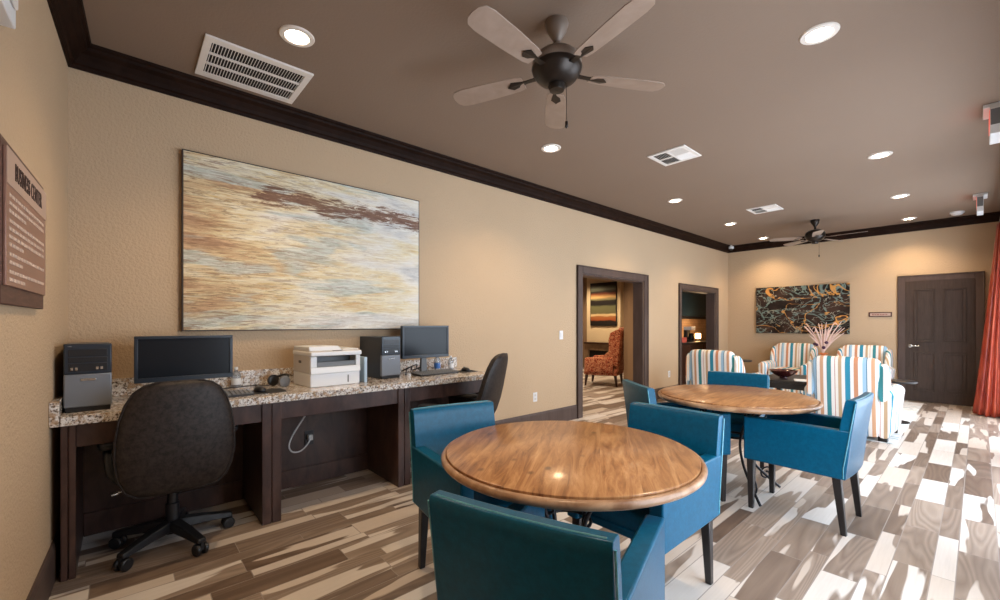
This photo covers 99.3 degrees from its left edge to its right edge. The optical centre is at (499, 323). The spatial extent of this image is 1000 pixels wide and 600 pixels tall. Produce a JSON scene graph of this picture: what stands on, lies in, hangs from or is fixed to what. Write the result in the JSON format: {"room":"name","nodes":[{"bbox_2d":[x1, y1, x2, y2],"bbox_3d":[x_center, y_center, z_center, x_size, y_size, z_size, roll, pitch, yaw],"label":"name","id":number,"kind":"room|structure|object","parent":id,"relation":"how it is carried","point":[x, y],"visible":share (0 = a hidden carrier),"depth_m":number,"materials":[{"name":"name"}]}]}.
{"room":"community clubhouse lounge","nodes":[
{"label":"community clubhouse lounge","id":0,"kind":"room"},
{"bbox_2d":[0,0,67,599],"bbox_3d":[-1.359,-0.200,0.906,0.180,3.000,4.209,0,0,-40],"label":"wall","id":1,"kind":"structure","parent":0,"point":[33,64],"depth_m":1.82,"materials":[{"name":"beige paint"}]},
{"bbox_2d":[0,0,17,28],"bbox_3d":[-1.326,-0.960,1.082,0.100,0.240,0.280,0,0,-39],"label":"box light","id":2,"kind":"object","parent":1,"relation":"attached to","point":[8,8],"visible":1,"depth_m":1.17,"materials":[{"name":"white plastic"}]},
{"bbox_2d":[0,134,45,308],"bbox_3d":[-1.799,-0.334,1.606,0.033,0.537,0.700,0,0,-39],"label":"wall sign","id":3,"kind":"object","parent":1,"relation":"attached to","point":[22,197],"visible":1,"depth_m":1.51,"materials":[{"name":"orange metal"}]},
{"bbox_2d":[26,525,59,599],"bbox_3d":[-1.345,1.205,1.039,0.016,0.190,3.983,0,0,-39],"label":"baseboard","id":4,"kind":"structure","parent":1,"relation":"attached to","point":[41,589],"depth_m":2.00,"materials":[{"name":"brown wood"}]},
{"bbox_2d":[49,393,63,427],"bbox_3d":[-2.412,0.451,2.335,0.036,0.125,0.621,0,0,-42],"label":"backsplash","id":5,"kind":"structure","parent":1,"relation":"attached to","point":[56,409],"depth_m":2.11,"materials":[{"name":"beige stone"}]},
{"bbox_2d":[47,0,91,67],"bbox_3d":[-1.315,-1.633,1.079,0.112,0.135,4.007,0,0,-39],"label":"trim","id":6,"kind":"structure","parent":1,"relation":"attached to","point":[69,16],"depth_m":2.33,"materials":[{"name":"brown wood"}]},
{"bbox_2d":[68,67,727,513],"bbox_3d":[1.046,-0.200,5.955,10.930,3.000,0.160,0,0,-42],"label":"wall","id":7,"kind":"structure","parent":0,"point":[497,267],"depth_m":3.77,"materials":[{"name":"beige paint"}]},
{"bbox_2d":[112,357,456,396],"bbox_3d":[-1.536,0.407,3.542,2.875,0.114,0.020,0,0,-42],"label":"backsplash","id":8,"kind":"structure","parent":7,"relation":"attached to","point":[120,386],"depth_m":3.23,"materials":[{"name":"beige stone"}]},
{"bbox_2d":[181,149,418,330],"bbox_3d":[-1.502,-0.578,3.557,1.866,1.256,0.045,0,0,-42],"label":"abstract painting","id":9,"kind":"object","parent":7,"relation":"attached to","point":[263,248],"visible":0.86,"depth_m":3.38,"materials":[{"name":"paint"}]},
{"bbox_2d":[71,44,729,252],"bbox_3d":[1.223,-1.633,5.930,10.300,0.135,0.112,0,0,-42],"label":"trim","id":10,"kind":"structure","parent":7,"relation":"attached to","point":[97,60],"depth_m":3.51,"materials":[{"name":"brown wood"}]},
{"bbox_2d":[533,392,536,401],"bbox_3d":[0.440,0.912,5.304,0.072,0.116,0.009,0,0,-42],"label":"wall outlet","id":11,"kind":"object","parent":7,"relation":"attached to","point":[535,393],"visible":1,"depth_m":5.30,"materials":[{"name":"white plastic"}]},
{"bbox_2d":[559,331,562,338],"bbox_3d":[0.813,0.146,5.633,0.072,0.116,0.012,0,0,-42],"label":"light switch","id":12,"kind":"object","parent":7,"relation":"attached to","point":[560,332],"visible":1,"depth_m":5.62,"materials":[{"name":"white plastic"}]},
{"bbox_2d":[495,384,678,424],"bbox_3d":[2.320,1.205,6.968,7.280,0.190,0.016,0,0,-42],"label":"baseboard","id":13,"kind":"structure","parent":7,"relation":"attached to","point":[567,413],"depth_m":5.50,"materials":[{"name":"brown wood"}]},
{"bbox_2d":[576,265,648,418],"bbox_3d":[1.706,0.242,6.531,1.880,2.115,0.214,0,0,-42],"label":"trim","id":14,"kind":"structure","parent":7,"relation":"attached to","point":[641,286],"depth_m":6.96,"materials":[{"name":"wood"}]},
{"bbox_2d":[678,283,718,384],"bbox_3d":[3.893,0.273,8.472,1.750,2.055,0.214,0,0,-42],"label":"trim","id":15,"kind":"structure","parent":7,"relation":"attached to","point":[712,299],"depth_m":8.92,"materials":[{"name":"wood"}]},
{"bbox_2d":[49,368,999,599],"bbox_3d":[1.486,1.360,6.906,12.850,0.120,9.400,0,0,-42],"label":"floor","id":16,"kind":"structure","parent":0,"point":[928,528],"depth_m":2.52,"materials":[{"name":"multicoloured wood"}]},
{"bbox_2d":[97,379,237,571],"bbox_3d":[-1.937,0.803,2.516,0.657,0.994,0.658,0,0,-44],"label":"office chair","id":17,"kind":"object","parent":16,"relation":"on","point":[171,438],"visible":0.99,"depth_m":2.29,"materials":[{"name":"black fabric"}]},
{"bbox_2d":[60,380,481,581],"bbox_3d":[-1.338,0.907,3.305,2.855,0.785,0.595,0,0,-42],"label":"desk","id":18,"kind":"object","parent":16,"relation":"on","point":[353,433],"visible":0.64,"depth_m":3.02,"materials":[{"name":"brown wood"}]},
{"bbox_2d":[60,368,484,426],"bbox_3d":[-1.329,0.489,3.309,2.875,0.048,0.645,0,0,-42],"label":"countertop","id":19,"kind":"structure","parent":18,"relation":"on","point":[294,392],"depth_m":3.02,"materials":[{"name":"beige stone"}]},
{"bbox_2d":[63,342,111,412],"bbox_3d":[-2.329,0.285,2.407,0.186,0.360,0.407,0,0,-44],"label":"computer tower","id":20,"kind":"object","parent":19,"relation":"on","point":[87,366],"visible":1,"depth_m":2.26,"materials":[{"name":"grey plastic"}]},
{"bbox_2d":[134,335,232,383],"bbox_3d":[-2.028,0.270,2.746,0.510,0.390,0.180,0,0,-42],"label":"computer monitor","id":21,"kind":"object","parent":19,"relation":"on","point":[156,358],"visible":0.8,"depth_m":2.71,"materials":[{"name":"grey plastic"}]},
{"bbox_2d":[231,367,240,387],"bbox_3d":[-1.932,0.390,3.112,0.061,0.150,0.061,0,0,-42],"label":"plastic bottle","id":22,"kind":"object","parent":19,"relation":"on","point":[236,379],"visible":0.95,"depth_m":3.09,"materials":[{"name":"white plastic"}]},
{"bbox_2d":[225,389,253,397],"bbox_3d":[-1.816,0.451,2.680,0.440,0.029,0.140,0,0,-42],"label":"keyboard","id":23,"kind":"object","parent":19,"relation":"on","point":[235,393],"visible":0.38,"depth_m":2.76,"materials":[{"name":"black plastic"}]},
{"bbox_2d":[223,384,278,388],"bbox_3d":[-1.895,0.459,3.094,0.533,0.008,0.069,0,0,-37],"label":"cable","id":24,"kind":"object","parent":19,"relation":"on","point":[277,384],"visible":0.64,"depth_m":3.15,"materials":[{"name":"black plastic"}]},
{"bbox_2d":[251,388,285,394],"bbox_3d":[-1.618,0.464,2.923,0.240,0.003,0.200,0,0,-42],"label":"mat","id":25,"kind":"object","parent":19,"relation":"on","point":[273,390],"visible":0.61,"depth_m":2.91,"materials":[{"name":"black rubber"}]},
{"bbox_2d":[253,385,266,391],"bbox_3d":[-1.640,0.441,2.903,0.110,0.040,0.060,0,0,33],"label":"computer mouse","id":26,"kind":"object","parent":25,"relation":"on","point":[258,388],"visible":1,"depth_m":2.88,"materials":[{"name":"black plastic"}]},
{"bbox_2d":[267,373,289,386],"bbox_3d":[-1.643,0.420,3.185,0.166,0.091,0.118,0,0,28],"label":"headphones","id":27,"kind":"object","parent":19,"relation":"on","point":[283,380],"visible":1,"depth_m":3.17,"materials":[{"name":"black plastic"}]},
{"bbox_2d":[267,375,278,385],"bbox_3d":[-1.708,0.423,3.201,0.036,0.084,0.084,0,0,28],"label":"ear cup","id":28,"kind":"object","parent":27,"relation":"on","point":[272,380],"depth_m":3.18,"materials":[{"name":"black plastic"}]},
{"bbox_2d":[278,376,289,386],"bbox_3d":[-1.594,0.423,3.139,0.036,0.084,0.084,0,0,28],"label":"ear cup","id":29,"kind":"object","parent":27,"relation":"on","point":[283,381],"depth_m":3.12,"materials":[{"name":"grey plastic"}]},
{"bbox_2d":[293,345,360,387],"bbox_3d":[-1.351,0.315,3.325,0.390,0.300,0.372,0,0,-45],"label":"printer","id":30,"kind":"object","parent":19,"relation":"on","point":[315,366],"visible":1,"depth_m":3.20,"materials":[{"name":"white plastic"}]},
{"bbox_2d":[294,371,358,387],"bbox_3d":[-1.360,0.415,3.333,0.380,0.100,0.348,0,0,-45],"label":"paper tray","id":31,"kind":"object","parent":30,"relation":"on","point":[311,379],"depth_m":3.18,"materials":[{"name":"white plastic"}]},
{"bbox_2d":[359,356,366,381],"bbox_3d":[-1.142,0.365,3.479,0.024,0.200,0.200,0,0,-42],"label":"pack","id":32,"kind":"object","parent":19,"relation":"on","point":[363,360],"visible":0.53,"depth_m":3.41,"materials":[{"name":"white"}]},
{"bbox_2d":[360,336,399,378],"bbox_3d":[-1.072,0.285,3.762,0.407,0.360,0.186,0,0,42],"label":"computer tower","id":33,"kind":"object","parent":19,"relation":"on","point":[382,353],"visible":0.97,"depth_m":3.64,"materials":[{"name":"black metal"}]},
{"bbox_2d":[402,364,420,374],"bbox_3d":[-0.768,0.420,3.999,0.328,0.099,0.109,0,0,-42],"label":"cable","id":34,"kind":"object","parent":19,"relation":"on","point":[407,368],"visible":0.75,"depth_m":3.93,"materials":[{"name":"black plastic"}]},
{"bbox_2d":[400,326,448,373],"bbox_3d":[-0.704,0.240,3.988,0.500,0.450,0.180,0,0,-42],"label":"computer monitor","id":35,"kind":"object","parent":19,"relation":"on","point":[422,342],"visible":0.87,"depth_m":3.96,"materials":[{"name":"grey plastic"}]},
{"bbox_2d":[412,369,458,376],"bbox_3d":[-0.593,0.451,3.953,0.140,0.029,0.440,0,0,44],"label":"keyboard","id":36,"kind":"object","parent":19,"relation":"on","point":[442,371],"visible":1,"depth_m":3.91,"materials":[{"name":"black plastic"}]},
{"bbox_2d":[434,357,439,369],"bbox_3d":[-0.626,0.380,4.231,0.065,0.170,0.065,0,0,-42],"label":"plastic bottle","id":37,"kind":"object","parent":19,"relation":"on","point":[437,359],"visible":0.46,"depth_m":4.21,"materials":[{"name":"white"}]},
{"bbox_2d":[448,356,452,368],"bbox_3d":[-0.505,0.395,4.351,0.057,0.140,0.057,0,0,-42],"label":"plastic bottle","id":38,"kind":"object","parent":19,"relation":"on","point":[450,361],"visible":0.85,"depth_m":4.33,"materials":[{"name":"white plastic"}]},
{"bbox_2d":[458,370,476,372],"bbox_3d":[-0.338,0.464,4.178,0.200,0.003,0.180,0,0,-42],"label":"mat","id":39,"kind":"object","parent":19,"relation":"on","point":[460,371],"visible":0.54,"depth_m":4.13,"materials":[{"name":"black"}]},
{"bbox_2d":[288,416,312,452],"bbox_3d":[-1.580,0.768,3.388,0.056,0.497,0.200,0,0,30],"label":"power cord","id":40,"kind":"object","parent":18,"relation":"hanging from","point":[309,436],"visible":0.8,"depth_m":3.37,"materials":[{"name":"white plastic"}]},
{"bbox_2d":[305,430,313,444],"bbox_3d":[-1.560,0.930,3.476,0.072,0.116,0.009,0,0,-42],"label":"wall outlet","id":41,"kind":"object","parent":18,"relation":"attached to","point":[310,431],"visible":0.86,"depth_m":3.48,"materials":[{"name":"black plastic"}]},
{"bbox_2d":[418,353,507,412],"bbox_3d":[-0.329,0.770,3.568,0.784,1.059,0.659,0,0,15],"label":"office chair","id":42,"kind":"object","parent":16,"relation":"on","point":[491,387],"visible":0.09,"depth_m":3.34,"materials":[{"name":"black plastic"}]},
{"bbox_2d":[409,400,552,568],"bbox_3d":[-0.118,0.879,2.179,0.512,0.842,0.639,0,0,-32],"label":"dining chair","id":43,"kind":"object","parent":16,"relation":"on","point":[432,428],"visible":0.44,"depth_m":2.26,"materials":[{"name":"teal leather"}]},
{"bbox_2d":[427,490,664,599],"bbox_3d":[0.177,0.879,1.280,0.512,0.842,0.639,0,0,30],"label":"dining chair","id":44,"kind":"object","parent":16,"relation":"on","point":[481,550],"visible":0.94,"depth_m":1.03,"materials":[{"name":"teal leather"}]},
{"bbox_2d":[441,420,707,527],"bbox_3d":[0.305,0.925,1.909,1.130,0.741,1.130,0,0,13],"label":"round table","id":45,"kind":"object","parent":16,"relation":"on","point":[576,467],"visible":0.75,"depth_m":1.67,"materials":[{"name":"brown wood"}]},
{"bbox_2d":[584,342,608,357],"bbox_3d":[2.827,0.905,11.753,0.160,0.790,1.170,0,0,-42],"label":"fireplace","id":46,"kind":"object","parent":16,"relation":"on","point":[591,348],"visible":0.42,"depth_m":11.90,"materials":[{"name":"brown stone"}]},
{"bbox_2d":[584,327,623,386],"bbox_3d":[2.301,0.687,9.162,0.836,1.226,0.806,0,0,26],"label":"wingback chair","id":47,"kind":"object","parent":16,"relation":"on","point":[611,363],"visible":0.88,"depth_m":8.77,"materials":[{"name":"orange fabric"}]},
{"bbox_2d":[567,402,724,584],"bbox_3d":[0.736,0.879,2.130,0.639,0.842,0.512,0,0,-42],"label":"dining chair","id":48,"kind":"object","parent":16,"relation":"on","point":[701,432],"visible":0.57,"depth_m":2.09,"materials":[{"name":"teal leather"}]},
{"bbox_2d":[622,379,730,501],"bbox_3d":[1.339,0.879,3.309,0.639,0.842,0.512,0,0,-4],"label":"dining chair","id":49,"kind":"object","parent":16,"relation":"on","point":[633,391],"visible":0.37,"depth_m":3.11,"materials":[{"name":"teal leather"}]},
{"bbox_2d":[682,340,705,384],"bbox_3d":[4.489,0.850,9.888,3.800,0.900,0.515,0,0,-42],"label":"cabinet","id":50,"kind":"object","parent":16,"relation":"on","point":[687,347],"depth_m":9.16,"materials":[{"name":"brown wood"}]},
{"bbox_2d":[684,327,694,341],"bbox_3d":[4.340,0.230,9.725,0.200,0.340,0.192,0,0,-42],"label":"coffee maker","id":51,"kind":"object","parent":50,"relation":"on","point":[690,336],"visible":0.84,"depth_m":9.67,"materials":[{"name":"black plastic"}]},
{"bbox_2d":[682,340,705,344],"bbox_3d":[4.489,0.420,9.888,3.800,0.040,0.515,0,0,-42],"label":"countertop","id":52,"kind":"structure","parent":50,"relation":"on","point":[701,341],"depth_m":9.45,"materials":[{"name":"brown stone"}]},
{"bbox_2d":[695,333,700,340],"bbox_3d":[4.648,0.310,9.979,0.120,0.180,0.120,0,0,-42],"label":"candle lamp","id":53,"kind":"object","parent":50,"relation":"on","point":[697,335],"visible":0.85,"depth_m":9.93,"materials":[{"name":"white glass"}]},
{"bbox_2d":[698,371,768,480],"bbox_3d":[2.058,0.879,3.781,0.512,0.842,0.639,0,0,39],"label":"dining chair","id":54,"kind":"object","parent":16,"relation":"on","point":[714,377],"visible":0.22,"depth_m":3.91,"materials":[{"name":"teal leather"}]},
{"bbox_2d":[658,384,822,506],"bbox_3d":[1.852,0.925,3.368,1.130,0.741,1.130,0,0,-44],"label":"round table","id":55,"kind":"object","parent":16,"relation":"on","point":[747,400],"visible":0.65,"depth_m":3.17,"materials":[{"name":"brown wood"}]},
{"bbox_2d":[744,392,873,536],"bbox_3d":[2.121,0.879,2.925,0.512,0.842,0.639,0,0,-40],"label":"dining chair","id":56,"kind":"object","parent":16,"relation":"on","point":[831,446],"visible":1,"depth_m":2.75,"materials":[{"name":"teal leather"}]},
{"bbox_2d":[799,393,923,444],"bbox_3d":[4.709,1.296,6.739,3.550,0.008,2.630,0,0,-42],"label":"area rug","id":57,"kind":"object","parent":16,"relation":"on","point":[909,409],"visible":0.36,"depth_m":5.84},
{"bbox_2d":[686,349,761,384],"bbox_3d":[3.305,0.832,6.293,0.844,0.920,0.824,0,0,-38],"label":"striped armchair","id":58,"kind":"object","parent":57,"relation":"on","point":[699,362],"visible":0.39,"depth_m":6.07,"materials":[{"name":"fabric"}]},
{"bbox_2d":[768,374,806,390],"bbox_3d":[4.527,1.057,6.530,1.000,0.470,0.760,0,0,-42],"label":"coffee table","id":59,"kind":"object","parent":57,"relation":"on","point":[775,381],"visible":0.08,"depth_m":6.27,"materials":[{"name":"black wood"}]},
{"bbox_2d":[769,369,797,378],"bbox_3d":[4.279,0.758,6.417,0.370,0.128,0.370,0,0,-42],"label":"decorative bowl","id":60,"kind":"object","parent":59,"relation":"on","point":[782,373],"visible":1,"depth_m":6.35,"materials":[{"name":"red paint"}]},
{"bbox_2d":[794,379,806,381],"bbox_3d":[4.419,0.816,6.140,0.280,0.012,0.220,0,0,31],"label":"magazine","id":61,"kind":"object","parent":59,"relation":"on","point":[802,380],"visible":0.56,"depth_m":6.11,"materials":[{"name":"white paper"}]},
{"bbox_2d":[758,343,817,394],"bbox_3d":[5.476,0.832,8.040,0.844,0.920,0.824,0,0,-42],"label":"striped armchair","id":62,"kind":"object","parent":57,"relation":"on","point":[793,356],"visible":0.44,"depth_m":8.14,"materials":[{"name":"fabric"}]},
{"bbox_2d":[768,367,799,374],"bbox_3d":[5.399,0.912,7.973,0.640,0.160,0.520,0,0,-42],"label":"seat cushion","id":63,"kind":"object","parent":62,"relation":"on","point":[792,368],"depth_m":7.95,"materials":[{"name":"fabric"}]},
{"bbox_2d":[804,355,904,441],"bbox_3d":[4.218,0.832,5.082,0.844,0.920,0.824,0,0,-40],"label":"striped armchair","id":64,"kind":"object","parent":57,"relation":"on","point":[831,380],"visible":0.77,"depth_m":4.77,"materials":[{"name":"fabric"}]},
{"bbox_2d":[837,345,894,383],"bbox_3d":[6.166,0.832,7.262,0.844,0.920,0.824,0,0,-42],"label":"striped armchair","id":65,"kind":"object","parent":57,"relation":"on","point":[883,354],"visible":0.3,"depth_m":7.37,"materials":[{"name":"fabric"}]},
{"bbox_2d":[891,379,917,423],"bbox_3d":[5.244,1.017,5.602,0.380,0.550,0.380,0,0,-42],"label":"side table","id":66,"kind":"object","parent":57,"relation":"on","point":[897,381],"visible":0.47,"depth_m":5.49,"materials":[{"name":"black wood"}]},
{"bbox_3d":[5.827,0.992,7.656,0.260,0.600,0.260,0,0,-42],"label":"side table","id":67,"kind":"object","parent":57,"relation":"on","visible":0},
{"bbox_2d":[804,321,843,355],"bbox_3d":[5.815,0.322,7.639,0.574,0.740,0.253,0,0,33],"label":"dried plant","id":68,"kind":"object","parent":67,"relation":"on","point":[824,342],"visible":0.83,"depth_m":7.61,"materials":[{"name":"beige plant"}]},
{"bbox_2d":[83,0,999,245],"bbox_3d":[2.427,-1.760,4.399,10.930,0.120,4.400,0,0,-42],"label":"ceiling","id":69,"kind":"structure","parent":0,"point":[771,117],"depth_m":3.09,"materials":[{"name":"brown paint"}]},
{"bbox_2d":[195,33,313,103],"bbox_3d":[-1.659,-1.693,2.872,0.610,0.014,0.504,0,0,-42],"label":"ceiling vent","id":70,"kind":"object","parent":69,"relation":"in","point":[221,60],"visible":1,"depth_m":2.84,"materials":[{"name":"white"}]},
{"bbox_2d":[279,25,314,47],"bbox_3d":[-1.198,-1.695,2.509,0.192,0.010,0.192,0,0,-42],"label":"recessed light","id":71,"kind":"object","parent":69,"relation":"in","point":[294,35],"visible":1,"depth_m":2.50,"materials":[{"name":"beige"}]},
{"bbox_2d":[541,144,560,152],"bbox_3d":[0.492,-1.695,4.105,0.192,0.010,0.192,0,0,-42],"label":"recessed light","id":72,"kind":"object","parent":69,"relation":"in","point":[549,148],"visible":1,"depth_m":4.10,"materials":[{"name":"beige"}]},
{"bbox_2d":[453,0,664,128],"bbox_3d":[0.305,-1.395,2.359,1.241,0.610,1.261,0,0,-42],"label":"ceiling fan","id":73,"kind":"object","parent":69,"relation":"hanging from","point":[556,66],"visible":1,"depth_m":2.30,"materials":[{"name":"beige wood"}]},
{"bbox_2d":[647,145,701,165],"bbox_3d":[1.758,-1.694,4.287,0.380,0.012,0.380,0,0,-42],"label":"ceiling vent","id":74,"kind":"object","parent":69,"relation":"in","point":[681,153],"visible":1,"depth_m":4.27,"materials":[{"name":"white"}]},
{"bbox_2d":[667,199,681,202],"bbox_3d":[2.409,-1.695,5.854,0.192,0.010,0.192,0,0,-42],"label":"recessed light","id":75,"kind":"object","parent":69,"relation":"in","point":[670,200],"visible":1,"depth_m":5.84,"materials":[{"name":"beige"}]},
{"bbox_2d":[746,204,782,213],"bbox_3d":[3.910,-1.694,6.276,0.380,0.012,0.380,0,0,-42],"label":"ceiling vent","id":76,"kind":"object","parent":69,"relation":"in","point":[768,208],"visible":1,"depth_m":6.27,"materials":[{"name":"white metal"}]},
{"bbox_2d":[769,219,867,256],"bbox_3d":[5.146,-1.395,6.914,1.261,0.610,1.241,0,0,38],"label":"ceiling fan","id":77,"kind":"object","parent":69,"relation":"hanging from","point":[814,236],"visible":1,"depth_m":6.93,"materials":[{"name":"brown metal"}]},
{"bbox_2d":[799,22,839,44],"bbox_3d":[1.869,-1.695,2.487,0.192,0.010,0.192,0,0,-42],"label":"recessed light","id":78,"kind":"object","parent":69,"relation":"in","point":[819,33],"visible":1,"depth_m":2.48,"materials":[{"name":"beige"}]},
{"bbox_2d":[867,151,892,158],"bbox_3d":[3.823,-1.695,4.276,0.192,0.010,0.192,0,0,-42],"label":"recessed light","id":79,"kind":"object","parent":69,"relation":"in","point":[878,155],"visible":1,"depth_m":4.26,"materials":[{"name":"beige"}]},
{"bbox_2d":[890,194,909,198],"bbox_3d":[5.313,-1.695,5.644,0.192,0.010,0.192,0,0,-42],"label":"recessed light","id":80,"kind":"object","parent":69,"relation":"in","point":[899,195],"visible":1,"depth_m":5.64,"materials":[{"name":"beige"}]},
{"bbox_2d":[901,217,916,219],"bbox_3d":[6.586,-1.695,6.846,0.192,0.010,0.192,0,0,-42],"label":"recessed light","id":81,"kind":"object","parent":69,"relation":"in","point":[908,218],"visible":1,"depth_m":6.83,"materials":[{"name":"beige"}]},
{"bbox_2d":[949,211,964,215],"bbox_3d":[6.938,-1.677,6.450,0.160,0.045,0.160,0,0,-42],"label":"smoke detector","id":82,"kind":"object","parent":69,"relation":"attached to","point":[955,213],"visible":1,"depth_m":6.42,"materials":[{"name":"white plastic"}]},
{"bbox_2d":[973,192,987,215],"bbox_3d":[6.341,-1.580,5.613,0.303,0.240,0.130,0,0,-42],"label":"exit sign","id":83,"kind":"object","parent":69,"relation":"hanging from","point":[979,198],"visible":1,"depth_m":5.52,"materials":[{"name":"white plastic"}]},
{"bbox_2d":[983,101,999,144],"bbox_3d":[3.900,-1.580,3.347,0.303,0.240,0.130,0,0,-42],"label":"exit sign","id":84,"kind":"object","parent":69,"relation":"hanging from","point":[991,111],"visible":1,"depth_m":3.26,"materials":[{"name":"white plastic"}]},
{"bbox_2d":[583,277,586,367],"bbox_3d":[3.238,-0.100,11.937,0.150,2.800,3.880,0,0,-42],"label":"wall","id":85,"kind":"structure","parent":0,"point":[584,278],"depth_m":12.64,"materials":[{"name":"brown paint"}]},
{"bbox_2d":[587,278,623,371],"bbox_3d":[2.969,-0.100,11.925,0.270,2.800,1.100,0,0,-42],"label":"wall","id":86,"kind":"structure","parent":0,"point":[594,333],"depth_m":11.82,"materials":[{"name":"beige paint"}]},
{"bbox_2d":[590,281,616,325],"bbox_3d":[2.868,-0.550,11.802,0.036,1.200,0.860,0,0,-42],"label":"framed picture","id":87,"kind":"object","parent":86,"relation":"attached to","point":[603,296],"visible":1,"depth_m":11.78,"materials":[{"name":"multicoloured paint"}]},
{"bbox_2d":[624,282,627,378],"bbox_3d":[4.175,-0.100,10.068,4.230,2.800,0.160,0,0,-42],"label":"wall partition","id":88,"kind":"structure","parent":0,"point":[625,283],"depth_m":8.69,"materials":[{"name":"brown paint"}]},
{"bbox_2d":[682,292,705,318],"bbox_3d":[4.753,-0.480,10.418,1.900,0.720,0.074,0,0,-42],"label":"television","id":89,"kind":"object","parent":88,"relation":"attached to","point":[693,304],"visible":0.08,"depth_m":10.32,"materials":[{"name":"black plastic"}]},
{"bbox_2d":[682,319,705,339],"bbox_3d":[4.281,0.140,10.047,3.900,0.520,0.008,0,0,-42],"label":"backsplash","id":90,"kind":"structure","parent":88,"relation":"attached to","point":[699,324],"depth_m":10.59,"materials":[{"name":"beige tile"}]},
{"bbox_2d":[628,283,632,380],"bbox_3d":[2.884,-0.100,8.254,0.110,2.800,0.840,0,0,-42],"label":"wall","id":91,"kind":"structure","parent":0,"point":[630,285],"depth_m":8.49,"materials":[{"name":"brown paint"}]},
{"bbox_2d":[728,222,998,406],"bbox_3d":[6.491,-0.200,7.872,0.160,3.000,4.200,0,0,-42],"label":"wall","id":92,"kind":"structure","parent":0,"point":[872,266],"depth_m":7.73,"materials":[{"name":"beige paint"}]},
{"bbox_2d":[756,283,849,333],"bbox_3d":[5.905,-0.283,8.368,0.050,0.940,1.532,0,0,-42],"label":"abstract painting","id":93,"kind":"object","parent":92,"relation":"attached to","point":[787,309],"visible":1,"depth_m":8.32,"materials":[{"name":"fabric"}]},
{"bbox_2d":[728,211,999,252],"bbox_3d":[6.323,-1.633,7.856,0.112,0.135,4.000,0,0,-42],"label":"trim","id":94,"kind":"structure","parent":92,"relation":"attached to","point":[992,216],"depth_m":7.32,"materials":[{"name":"brown wood"}]},
{"bbox_2d":[869,312,891,316],"bbox_3d":[6.705,-0.168,7.495,0.020,0.084,0.310,0,0,-42],"label":"door sign","id":95,"kind":"object","parent":92,"relation":"attached to","point":[871,314],"visible":1,"depth_m":7.49,"materials":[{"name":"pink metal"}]},
{"bbox_2d":[906,278,974,405],"bbox_3d":[7.157,0.287,6.932,0.090,2.014,0.790,0,0,-42],"label":"door","id":96,"kind":"structure","parent":92,"relation":"in","point":[940,314],"depth_m":6.93,"materials":[{"name":"brown wood"}]},
{"bbox_2d":[898,271,984,399],"bbox_3d":[7.178,0.240,6.950,0.036,2.120,0.990,0,0,-42],"label":"trim","id":97,"kind":"structure","parent":92,"relation":"attached to","point":[979,276],"depth_m":6.92,"materials":[{"name":"brown wood"}]},
{"bbox_3d":[3.863,-0.200,2.893,10.780,3.000,0.160,0,0,-42],"label":"wall","id":98,"kind":"structure","parent":0,"visible":0},
{"bbox_3d":[6.218,-1.440,5.189,3.205,0.060,0.146,0,0,-42],"label":"curtain rod","id":99,"kind":"object","parent":98,"relation":"attached to","visible":0},
{"bbox_2d":[972,222,999,417],"bbox_3d":[7.061,-0.062,6.125,0.732,2.700,0.345,0,0,-42],"label":"curtain","id":100,"kind":"object","parent":99,"relation":"hanging from","point":[987,394],"visible":1,"depth_m":5.92,"materials":[{"name":"red fabric"}]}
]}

